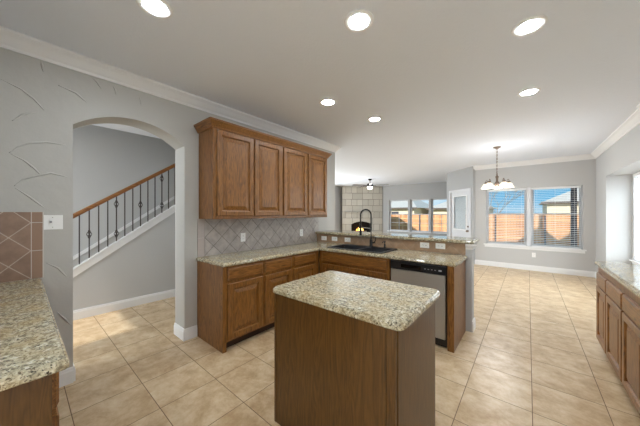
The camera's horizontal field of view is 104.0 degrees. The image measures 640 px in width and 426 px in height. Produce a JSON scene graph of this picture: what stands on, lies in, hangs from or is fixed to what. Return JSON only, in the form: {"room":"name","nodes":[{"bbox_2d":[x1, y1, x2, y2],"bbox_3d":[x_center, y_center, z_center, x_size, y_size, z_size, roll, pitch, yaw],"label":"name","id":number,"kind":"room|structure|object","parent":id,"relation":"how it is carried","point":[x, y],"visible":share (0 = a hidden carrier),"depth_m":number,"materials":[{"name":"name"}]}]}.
{"room":"kitchen","nodes":[
{"label":"kitchen","id":0,"kind":"room"},
{"bbox_2d":[73,125,174,266],"bbox_3d":[-3.915,-1.283,4.168,0.150,5.400,6.600,0,0,40],"label":"wall","id":1,"kind":"structure","parent":0,"point":[106,161],"depth_m":4.39,"materials":[{"name":"grey paint"}]},
{"bbox_2d":[73,213,174,309],"bbox_3d":[-2.390,0.047,4.460,0.100,2.740,4.200,0,0,40],"label":"wall","id":2,"kind":"structure","parent":0,"point":[145,265],"depth_m":3.83,"materials":[{"name":"grey paint"}]},
{"bbox_2d":[73,205,174,277],"bbox_3d":[-2.860,0.303,3.876,0.125,1.944,2.600,0,0,40],"label":"trim","id":3,"kind":"structure","parent":2,"relation":"attached to","point":[114,246],"depth_m":3.70,"materials":[{"name":"white paint"}]},
{"bbox_2d":[73,163,174,263],"bbox_3d":[-2.846,-0.167,3.897,0.064,2.409,2.550,0,0,40],"label":"stair railing","id":4,"kind":"object","parent":3,"relation":"on","point":[106,199],"visible":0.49,"depth_m":3.77,"materials":[{"name":"brown wood"}]},
{"bbox_2d":[73,289,174,320],"bbox_3d":[-2.345,1.352,4.423,0.016,0.130,4.200,0,0,40],"label":"baseboard","id":5,"kind":"structure","parent":2,"relation":"attached to","point":[122,304],"depth_m":3.69,"materials":[{"name":"white paint"}]},
{"bbox_2d":[0,47,334,367],"bbox_3d":[-1.288,0.047,3.254,0.268,2.740,4.655,0,0,40],"label":"wall","id":6,"kind":"structure","parent":0,"point":[42,102],"depth_m":2.08,"materials":[{"name":"grey paint"}]},
{"bbox_2d":[0,212,43,282],"bbox_3d":[-2.397,0.245,1.713,0.012,0.514,0.676,0,0,40],"label":"tile backsplash","id":7,"kind":"structure","parent":6,"relation":"attached to","point":[21,233],"depth_m":1.88,"materials":[{"name":"brown tile"}]},
{"bbox_2d":[44,215,62,229],"bbox_3d":[-2.147,0.071,2.008,0.020,0.116,0.116,0,0,40],"label":"wall switch","id":8,"kind":"object","parent":6,"relation":"attached to","point":[51,222],"visible":1,"depth_m":2.02,"materials":[{"name":"white plastic"}]},
{"bbox_2d":[59,323,196,387],"bbox_3d":[-1.900,1.352,2.512,0.276,0.130,1.192,0,0,40],"label":"baseboard","id":9,"kind":"structure","parent":6,"relation":"attached to","point":[67,376],"depth_m":2.77,"materials":[{"name":"white paint"}]},
{"bbox_2d":[0,26,340,152],"bbox_3d":[-1.202,-1.266,3.296,0.346,0.115,4.651,0,0,40],"label":"trim","id":10,"kind":"structure","parent":6,"relation":"attached to","point":[12,40],"depth_m":2.37,"materials":[{"name":"white paint"}]},
{"bbox_2d":[199,128,281,218],"bbox_3d":[-0.958,-0.432,3.174,0.353,0.989,0.990,0,0,40],"label":"upper cabinet","id":11,"kind":"object","parent":6,"relation":"attached to","point":[240,177],"visible":1,"depth_m":2.90,"materials":[{"name":"brown wood"}]},
{"bbox_2d":[194,117,331,158],"bbox_3d":[-0.623,-0.971,3.547,0.391,0.085,2.111,0,0,40],"label":"crown molding","id":12,"kind":"structure","parent":11,"relation":"on","point":[210,122],"depth_m":3.05,"materials":[{"name":"brown wood"}]},
{"bbox_2d":[197,217,318,256],"bbox_3d":[-0.724,0.281,3.726,0.010,0.443,2.168,0,0,40],"label":"tile backsplash","id":13,"kind":"structure","parent":6,"relation":"attached to","point":[214,236],"depth_m":3.45,"materials":[{"name":"beige tile"}]},
{"bbox_2d":[241,233,244,241],"bbox_3d":[-1.029,0.319,3.346,0.008,0.115,0.072,0,0,40],"label":"power outlet","id":14,"kind":"object","parent":13,"relation":"attached to","point":[242,234],"visible":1,"depth_m":3.34,"materials":[{"name":"white plastic"}]},
{"bbox_2d":[282,146,326,217],"bbox_3d":[-0.321,-0.432,3.940,0.353,0.989,1.002,0,0,40],"label":"upper cabinet","id":15,"kind":"object","parent":6,"relation":"attached to","point":[304,175],"visible":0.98,"depth_m":3.78,"materials":[{"name":"brown wood"}]},
{"bbox_2d":[0,0,639,186],"bbox_3d":[-0.080,-1.448,4.164,8.950,0.250,16.700,0,0,40],"label":"ceiling","id":16,"kind":"structure","parent":0,"point":[444,79],"depth_m":2.23,"materials":[{"name":"white paint"}]},
{"bbox_2d":[136,0,172,18],"bbox_3d":[-1.052,-1.319,1.593,0.200,0.006,0.200,0,0,40],"label":"recessed light","id":17,"kind":"object","parent":16,"relation":"in","point":[161,9],"visible":1,"depth_m":1.60,"materials":[{"name":"white paint"}]},
{"bbox_2d":[142,0,166,14],"bbox_3d":[-1.052,-1.321,1.593,0.133,0.002,0.133,0,0,0],"label":"diffuser","id":18,"kind":"object","parent":17,"relation":"attached to","point":[153,7],"depth_m":1.60,"materials":[{"name":"white"}]},
{"bbox_2d":[320,98,335,105],"bbox_3d":[0.095,-1.319,2.966,0.200,0.006,0.200,0,0,40],"label":"recessed light","id":19,"kind":"object","parent":16,"relation":"in","point":[327,101],"visible":1,"depth_m":2.96,"materials":[{"name":"white paint"}]},
{"bbox_2d":[322,100,333,104],"bbox_3d":[0.095,-1.321,2.966,0.133,0.002,0.133,0,0,-11],"label":"diffuser","id":20,"kind":"object","parent":19,"relation":"attached to","point":[324,102],"depth_m":2.97,"materials":[{"name":"white"}]},
{"bbox_2d":[344,9,373,31],"bbox_3d":[0.268,-1.319,1.718,0.200,0.006,0.200,0,0,40],"label":"recessed light","id":21,"kind":"object","parent":16,"relation":"in","point":[360,20],"visible":1,"depth_m":1.71,"materials":[{"name":"white paint"}]},
{"bbox_2d":[349,14,368,28],"bbox_3d":[0.268,-1.321,1.718,0.133,0.002,0.133,0,0,-11],"label":"diffuser","id":22,"kind":"object","parent":21,"relation":"attached to","point":[356,21],"depth_m":1.72,"materials":[{"name":"white"}]},
{"bbox_2d":[353,179,388,188],"bbox_3d":[1.967,-1.125,9.563,1.290,0.395,1.356,0,0,25],"label":"ceiling fan","id":23,"kind":"object","parent":16,"relation":"hanging from","point":[369,186],"visible":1,"depth_m":9.52,"materials":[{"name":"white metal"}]},
{"bbox_2d":[367,116,381,121],"bbox_3d":[0.763,-1.319,3.500,0.200,0.006,0.200,0,0,40],"label":"recessed light","id":24,"kind":"object","parent":16,"relation":"in","point":[375,118],"visible":1,"depth_m":3.50,"materials":[{"name":"white paint"}]},
{"bbox_2d":[481,146,513,188],"bbox_3d":[3.531,-0.908,4.988,0.552,0.830,0.538,0,0,40],"label":"chandelier","id":25,"kind":"object","parent":16,"relation":"hanging from","point":[487,185],"visible":1,"depth_m":4.94,"materials":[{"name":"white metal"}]},
{"bbox_2d":[517,88,540,96],"bbox_3d":[2.275,-1.319,2.722,0.200,0.006,0.200,0,0,40],"label":"recessed light","id":26,"kind":"object","parent":16,"relation":"in","point":[531,91],"visible":1,"depth_m":2.72,"materials":[{"name":"white paint"}]},
{"bbox_2d":[521,90,536,94],"bbox_3d":[2.275,-1.321,2.722,0.133,0.002,0.133,0,0,0],"label":"diffuser","id":27,"kind":"object","parent":26,"relation":"attached to","point":[525,92],"depth_m":2.73,"materials":[{"name":"white"}]},
{"bbox_2d":[511,15,547,36],"bbox_3d":[1.474,-1.319,1.764,0.200,0.006,0.200,0,0,40],"label":"recessed light","id":28,"kind":"object","parent":16,"relation":"in","point":[530,25],"visible":1,"depth_m":1.76,"materials":[{"name":"white paint"}]},
{"bbox_2d":[517,20,541,32],"bbox_3d":[1.474,-1.321,1.764,0.133,0.002,0.133,0,0,-11],"label":"diffuser","id":29,"kind":"object","parent":28,"relation":"attached to","point":[529,26],"depth_m":1.77,"materials":[{"name":"white"}]},
{"bbox_2d":[335,186,341,230],"bbox_3d":[-0.549,0.047,10.480,0.150,2.740,7.610,0,0,40],"label":"wall","id":30,"kind":"structure","parent":0,"point":[338,189],"depth_m":12.10,"materials":[{"name":"grey paint"}]},
{"bbox_2d":[57,264,639,425],"bbox_3d":[-0.080,1.467,4.164,8.950,0.100,16.700,0,0,40],"label":"floor","id":31,"kind":"structure","parent":0,"point":[533,355],"depth_m":2.29,"materials":[{"name":"beige tile"}]},
{"bbox_2d":[0,372,58,425],"bbox_3d":[-1.762,0.980,1.170,1.682,0.874,0.640,0,0,40],"label":"base cabinet","id":32,"kind":"object","parent":31,"relation":"on","point":[33,403],"visible":0.33,"depth_m":0.83,"materials":[{"name":"brown wood"}]},
{"bbox_2d":[0,278,69,391],"bbox_3d":[-1.744,0.522,1.163,1.718,0.038,0.669,0,0,40],"label":"countertop","id":33,"kind":"structure","parent":32,"relation":"on","point":[32,347],"depth_m":1.02,"materials":[{"name":"beige stone"}]},
{"bbox_2d":[73,196,173,259],"bbox_3d":[-3.053,0.273,4.414,0.856,2.216,3.580,0,0,40],"label":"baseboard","id":34,"kind":"structure","parent":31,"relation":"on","point":[172,198],"depth_m":4.45,"materials":[{"name":"wood"}]},
{"bbox_2d":[197,261,262,353],"bbox_3d":[-1.034,0.980,2.896,0.590,0.874,0.503,0,0,40],"label":"base cabinet","id":35,"kind":"object","parent":31,"relation":"on","point":[229,299],"visible":0.96,"depth_m":2.69,"materials":[{"name":"brown wood"}]},
{"bbox_2d":[259,255,291,332],"bbox_3d":[-0.718,0.980,3.268,0.580,0.874,0.468,0,0,40],"label":"base cabinet","id":36,"kind":"object","parent":31,"relation":"on","point":[276,271],"visible":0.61,"depth_m":3.00,"materials":[{"name":"brown wood"}]},
{"bbox_2d":[292,251,318,280],"bbox_3d":[-0.398,0.980,3.653,0.580,0.874,0.530,0,0,40],"label":"base cabinet","id":37,"kind":"object","parent":31,"relation":"on","point":[304,265],"visible":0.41,"depth_m":3.44,"materials":[{"name":"brown wood"}]},
{"bbox_2d":[274,293,434,425],"bbox_3d":[0.224,0.980,1.678,0.862,0.874,0.638,0,0,40],"label":"kitchen island","id":38,"kind":"object","parent":31,"relation":"on","point":[331,368],"visible":0.69,"depth_m":1.40,"materials":[{"name":"brown wood"}]},
{"bbox_2d":[273,270,439,330],"bbox_3d":[0.232,0.522,1.685,0.926,0.039,0.683,0,0,40],"label":"island countertop","id":39,"kind":"structure","parent":38,"relation":"on","point":[391,305],"depth_m":1.51,"materials":[{"name":"beige stone"}]},
{"bbox_2d":[320,250,390,280],"bbox_3d":[0.596,0.980,3.566,1.095,0.874,0.610,0,0,40],"label":"base cabinet","id":40,"kind":"object","parent":31,"relation":"on","point":[373,267],"visible":0.32,"depth_m":3.27,"materials":[{"name":"brown wood"}]},
{"bbox_2d":[196,241,467,266],"bbox_3d":[0.171,0.522,2.940,2.388,0.038,2.138,0,0,40],"label":"countertop","id":41,"kind":"structure","parent":40,"relation":"on","point":[242,257],"depth_m":3.02,"materials":[{"name":"beige stone"}]},
{"bbox_2d":[327,244,396,253],"bbox_3d":[0.593,0.608,3.598,0.890,0.230,0.490,0,0,40],"label":"sink","id":42,"kind":"object","parent":41,"relation":"in","point":[381,250],"visible":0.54,"depth_m":3.63,"materials":[{"name":"black"}]},
{"bbox_2d":[359,209,375,246],"bbox_3d":[0.719,0.209,3.745,0.259,0.567,0.068,0,0,24],"label":"kitchen faucet","id":43,"kind":"object","parent":41,"relation":"on","point":[361,227],"visible":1,"depth_m":3.73,"materials":[{"name":"black metal"}]},
{"bbox_2d":[342,186,381,232],"bbox_3d":[2.033,0.048,12.286,1.980,2.738,0.590,0,0,-5],"label":"stone fireplace","id":44,"kind":"object","parent":31,"relation":"on","point":[355,199],"visible":0.67,"depth_m":12.09,"materials":[{"name":"beige stone"}]},
{"bbox_2d":[391,259,446,347],"bbox_3d":[1.255,0.983,3.003,0.625,0.868,0.594,0,0,40],"label":"dishwasher","id":45,"kind":"object","parent":31,"relation":"on","point":[433,276],"visible":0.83,"depth_m":2.67,"materials":[{"name":"silver plastic"}]},
{"bbox_2d":[447,260,465,352],"bbox_3d":[1.535,0.980,2.794,0.062,0.874,0.618,0,0,40],"label":"cabinet end panel","id":46,"kind":"object","parent":31,"relation":"on","point":[456,276],"visible":0.89,"depth_m":2.59,"materials":[{"name":"brown wood"}]},
{"bbox_2d":[596,267,608,353],"bbox_3d":[3.017,0.980,2.297,0.595,0.874,0.439,0,0,40],"label":"base cabinet","id":47,"kind":"object","parent":31,"relation":"on","point":[602,276],"visible":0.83,"depth_m":2.46,"materials":[{"name":"brown wood"}]},
{"bbox_2d":[606,275,624,381],"bbox_3d":[2.713,0.980,1.932,0.595,0.874,0.509,0,0,40],"label":"base cabinet","id":48,"kind":"object","parent":31,"relation":"on","point":[615,289],"visible":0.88,"depth_m":2.09,"materials":[{"name":"brown wood"}]},
{"bbox_2d":[622,287,639,415],"bbox_3d":[2.387,0.980,1.540,0.595,0.874,0.509,0,0,40],"label":"base cabinet","id":49,"kind":"object","parent":31,"relation":"on","point":[630,301],"visible":0.98,"depth_m":1.75,"materials":[{"name":"brown wood"}]},
{"bbox_3d":[1.734,0.980,0.756,0.595,0.874,0.509,0,0,40],"label":"base cabinet","id":50,"kind":"object","parent":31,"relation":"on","visible":0},
{"bbox_2d":[594,261,639,297],"bbox_3d":[2.365,0.522,1.518,0.600,0.038,2.520,0,0,40],"label":"countertop","id":51,"kind":"structure","parent":50,"relation":"on","point":[628,275],"depth_m":2.13,"materials":[{"name":"beige stone"}]},
{"bbox_2d":[317,241,473,331],"bbox_3d":[0.925,0.889,3.816,2.430,1.055,0.150,0,0,40],"label":"wall","id":52,"kind":"structure","parent":0,"point":[470,253],"depth_m":3.01,"materials":[{"name":"grey paint"}]},
{"bbox_2d":[317,234,465,254],"bbox_3d":[0.853,0.432,3.771,2.353,0.139,0.009,0,0,40],"label":"tile backsplash","id":53,"kind":"structure","parent":52,"relation":"attached to","point":[450,248],"depth_m":3.54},
{"bbox_2d":[420,242,428,247],"bbox_3d":[1.387,0.420,3.316,0.115,0.072,0.008,0,0,40],"label":"power outlet","id":54,"kind":"object","parent":53,"relation":"attached to","point":[422,244],"visible":1,"depth_m":3.31,"materials":[{"name":"white plastic"}]},
{"bbox_2d":[436,243,444,248],"bbox_3d":[1.536,0.416,3.191,0.115,0.072,0.008,0,0,40],"label":"power outlet","id":55,"kind":"object","parent":53,"relation":"attached to","point":[438,245],"visible":1,"depth_m":3.19,"materials":[{"name":"white plastic"}]},
{"bbox_2d":[315,230,478,243],"bbox_3d":[1.003,0.340,3.887,2.456,0.041,0.460,0,0,40],"label":"bar","id":56,"kind":"object","parent":52,"relation":"on","point":[450,239],"visible":1,"depth_m":3.52,"materials":[{"name":"beige stone"}]},
{"bbox_2d":[465,243,476,249],"bbox_3d":[1.837,0.398,3.035,0.097,0.069,0.184,0,0,40],"label":"trim","id":57,"kind":"structure","parent":52,"relation":"attached to","point":[468,246],"depth_m":2.98,"materials":[{"name":"white paint"}]},
{"bbox_2d":[472,317,475,332],"bbox_3d":[0.936,1.352,3.817,2.446,0.130,0.166,0,0,40],"label":"baseboard","id":58,"kind":"structure","parent":52,"relation":"attached to","point":[473,320],"depth_m":3.01,"materials":[{"name":"white paint"}]},
{"bbox_2d":[382,182,446,235],"bbox_3d":[3.793,0.047,11.713,5.250,2.740,0.160,0,0,40],"label":"wall","id":59,"kind":"structure","parent":0,"point":[430,191],"depth_m":11.38,"materials":[{"name":"grey paint"}]},
{"bbox_2d":[390,200,407,230],"bbox_3d":[3.740,0.087,11.789,0.930,1.460,0.090,0,0,40],"label":"window","id":60,"kind":"structure","parent":59,"relation":"in","point":[390,200],"depth_m":11.91,"materials":[{"name":"grey paint"}]},
{"bbox_2d":[387,230,446,233],"bbox_3d":[4.350,0.832,11.139,2.840,0.030,0.090,0,0,40],"label":"trim","id":61,"kind":"structure","parent":59,"relation":"attached to","point":[387,230],"depth_m":10.99,"materials":[{"name":"white paint"}]},
{"bbox_2d":[411,199,428,231],"bbox_3d":[4.478,0.087,11.175,0.830,1.460,0.090,0,0,40],"label":"window","id":62,"kind":"structure","parent":59,"relation":"in","point":[411,199],"depth_m":11.23,"materials":[{"name":"grey paint"}]},
{"bbox_2d":[432,198,446,232],"bbox_3d":[5.162,0.087,10.606,0.790,1.460,0.090,0,0,40],"label":"window","id":63,"kind":"structure","parent":59,"relation":"in","point":[441,223],"depth_m":10.66,"materials":[{"name":"grey paint"}]},
{"bbox_2d":[456,196,464,228],"bbox_3d":[5.010,0.047,9.133,0.120,2.740,2.450,0,0,40],"label":"wall","id":64,"kind":"structure","parent":0,"point":[462,196],"depth_m":9.30,"materials":[{"name":"grey paint"}]},
{"bbox_2d":[447,166,474,263],"bbox_3d":[4.287,0.047,7.601,0.140,2.740,1.230,0,0,-5],"label":"wall","id":65,"kind":"structure","parent":0,"point":[464,178],"depth_m":7.34,"materials":[{"name":"grey paint"}]},
{"bbox_2d":[449,188,470,236],"bbox_3d":[4.255,0.347,7.562,0.190,2.140,1.000,0,0,-5],"label":"door","id":66,"kind":"structure","parent":65,"relation":"in","point":[454,231],"depth_m":7.59,"materials":[{"name":"white paint"}]},
{"bbox_2d":[455,197,465,228],"bbox_3d":[4.268,-0.019,7.564,0.014,0.965,0.560,0,0,-5],"label":"blind","id":67,"kind":"object","parent":66,"relation":"attached to","point":[457,208],"depth_m":7.59,"materials":[{"name":"white"}]},
{"bbox_2d":[475,159,595,271],"bbox_3d":[5.291,0.047,6.304,2.530,2.740,0.160,0,0,40],"label":"wall","id":68,"kind":"structure","parent":0,"point":[581,172],"depth_m":6.06,"materials":[{"name":"grey paint"}]},
{"bbox_2d":[486,188,526,245],"bbox_3d":[4.933,0.085,6.634,0.862,1.465,0.090,0,0,40],"label":"window","id":69,"kind":"structure","parent":68,"relation":"in","point":[487,193],"depth_m":6.59,"materials":[{"name":"grey paint"}]},
{"bbox_2d":[487,188,525,245],"bbox_3d":[4.886,0.089,6.562,0.822,1.455,0.066,0,0,40],"label":"window blind","id":70,"kind":"object","parent":69,"relation":"attached to","point":[519,189],"visible":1,"depth_m":6.53,"materials":[{"name":"white paint"}]},
{"bbox_2d":[527,188,530,245],"bbox_3d":[5.280,0.085,6.319,0.075,1.465,0.150,0,0,40],"label":"trim","id":71,"kind":"structure","parent":68,"relation":"attached to","point":[528,189],"depth_m":6.26,"materials":[{"name":"white paint"}]},
{"bbox_2d":[475,260,594,277],"bbox_3d":[5.200,1.352,6.265,2.320,0.130,0.016,0,0,40],"label":"baseboard","id":72,"kind":"structure","parent":68,"relation":"attached to","point":[478,262],"depth_m":6.13,"materials":[{"name":"white paint"}]},
{"bbox_2d":[484,243,586,253],"bbox_3d":[5.240,0.860,6.239,1.940,0.085,0.085,0,0,40],"label":"trim","id":73,"kind":"structure","parent":68,"relation":"attached to","point":[485,244],"depth_m":6.13,"materials":[{"name":"white paint"}]},
{"bbox_2d":[531,185,582,248],"bbox_3d":[5.669,0.085,6.022,0.903,1.465,0.090,0,0,40],"label":"window","id":74,"kind":"structure","parent":68,"relation":"in","point":[581,188],"depth_m":5.81,"materials":[{"name":"grey paint"}]},
{"bbox_2d":[531,185,580,248],"bbox_3d":[5.607,0.089,5.963,0.863,1.455,0.066,0,0,40],"label":"window blind","id":75,"kind":"object","parent":74,"relation":"attached to","point":[579,186],"visible":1,"depth_m":5.94,"materials":[{"name":"white paint"}]},
{"bbox_2d":[596,123,639,271],"bbox_3d":[1.936,0.047,0.439,0.185,2.740,13.350,0,0,40],"label":"wall","id":76,"kind":"structure","parent":0,"point":[623,156],"depth_m":4.74,"materials":[{"name":"grey paint"}]},
{"bbox_2d":[473,103,639,169],"bbox_3d":[2.599,-1.266,3.139,2.320,0.115,8.150,0,0,40],"label":"trim","id":77,"kind":"structure","parent":76,"relation":"attached to","point":[632,121],"depth_m":5.47,"materials":[{"name":"white paint"}]},
{"bbox_2d":[618,166,639,263],"bbox_3d":[4.989,0.272,3.713,0.320,2.290,2.590,0,0,40],"label":"window","id":78,"kind":"structure","parent":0,"point":[626,184],"depth_m":4.62,"materials":[{"name":"grey paint"}]},
{"bbox_2d":[629,259,639,263],"bbox_3d":[4.998,0.875,3.712,0.085,0.085,2.200,0,0,40],"label":"trim","id":79,"kind":"structure","parent":78,"relation":"attached to","point":[633,261],"depth_m":4.43,"materials":[{"name":"white paint"}]},
{"bbox_2d":[633,172,639,261],"bbox_3d":[5.011,0.057,3.701,0.066,1.540,2.060,0,0,40],"label":"window blind","id":80,"kind":"object","parent":78,"relation":"attached to","point":[637,258],"visible":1,"depth_m":4.37,"materials":[{"name":"white paint"}]},
{"label":"outside","id":81,"kind":"structure","parent":0,"visible":0},
{"bbox_2d":[493,222,578,246],"bbox_3d":[9.594,1.967,11.531,120.000,0.200,110.000,0,0,40],"label":"ground","id":82,"kind":"structure","parent":81,"point":[493,222],"depth_m":19.46,"materials":[{"name":"brown"}]},
{"bbox_2d":[391,200,428,213],"bbox_3d":[11.666,-0.308,34.504,6.440,4.350,9.030,0,0,40],"label":"neighbor house","id":83,"kind":"structure","parent":82,"relation":"on","point":[418,206],"depth_m":31.18,"materials":[{"name":"beige"}]},
{"bbox_2d":[426,196,496,213],"bbox_3d":[18.735,-0.283,32.525,6.840,4.300,9.230,0,0,40],"label":"neighbor house","id":84,"kind":"structure","parent":82,"relation":"on","point":[441,208],"depth_m":30.77,"materials":[{"name":"beige"}]},
{"bbox_2d":[391,214,578,245],"bbox_3d":[8.931,0.942,18.515,34.046,1.850,0.150,0,0,40],"label":"wooden fence","id":85,"kind":"object","parent":82,"relation":"on","point":[419,222],"visible":0.12,"depth_m":15.95,"materials":[{"name":"brown wood"}]},
{"bbox_2d":[490,190,523,214],"bbox_3d":[14.762,-0.388,20.345,2.870,4.519,4.191,0,0,-26],"label":"bare tree","id":86,"kind":"object","parent":82,"relation":"on","point":[523,190],"visible":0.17,"depth_m":20.20,"materials":[{"name":"beige plant"}]},
{"bbox_2d":[539,188,578,234],"bbox_3d":[27.283,-0.858,22.160,11.840,5.450,9.830,0,0,40],"label":"neighbor house","id":87,"kind":"structure","parent":82,"relation":"on","point":[566,197],"depth_m":21.78,"materials":[{"name":"beige"}]},
{"bbox_2d":[570,188,576,245],"bbox_3d":[6.875,0.147,6.774,0.115,3.440,0.110,0,0,40],"label":"patio post","id":88,"kind":"object","parent":82,"relation":"on","point":[573,194],"visible":0.29,"depth_m":6.74,"materials":[{"name":"grey paint"}]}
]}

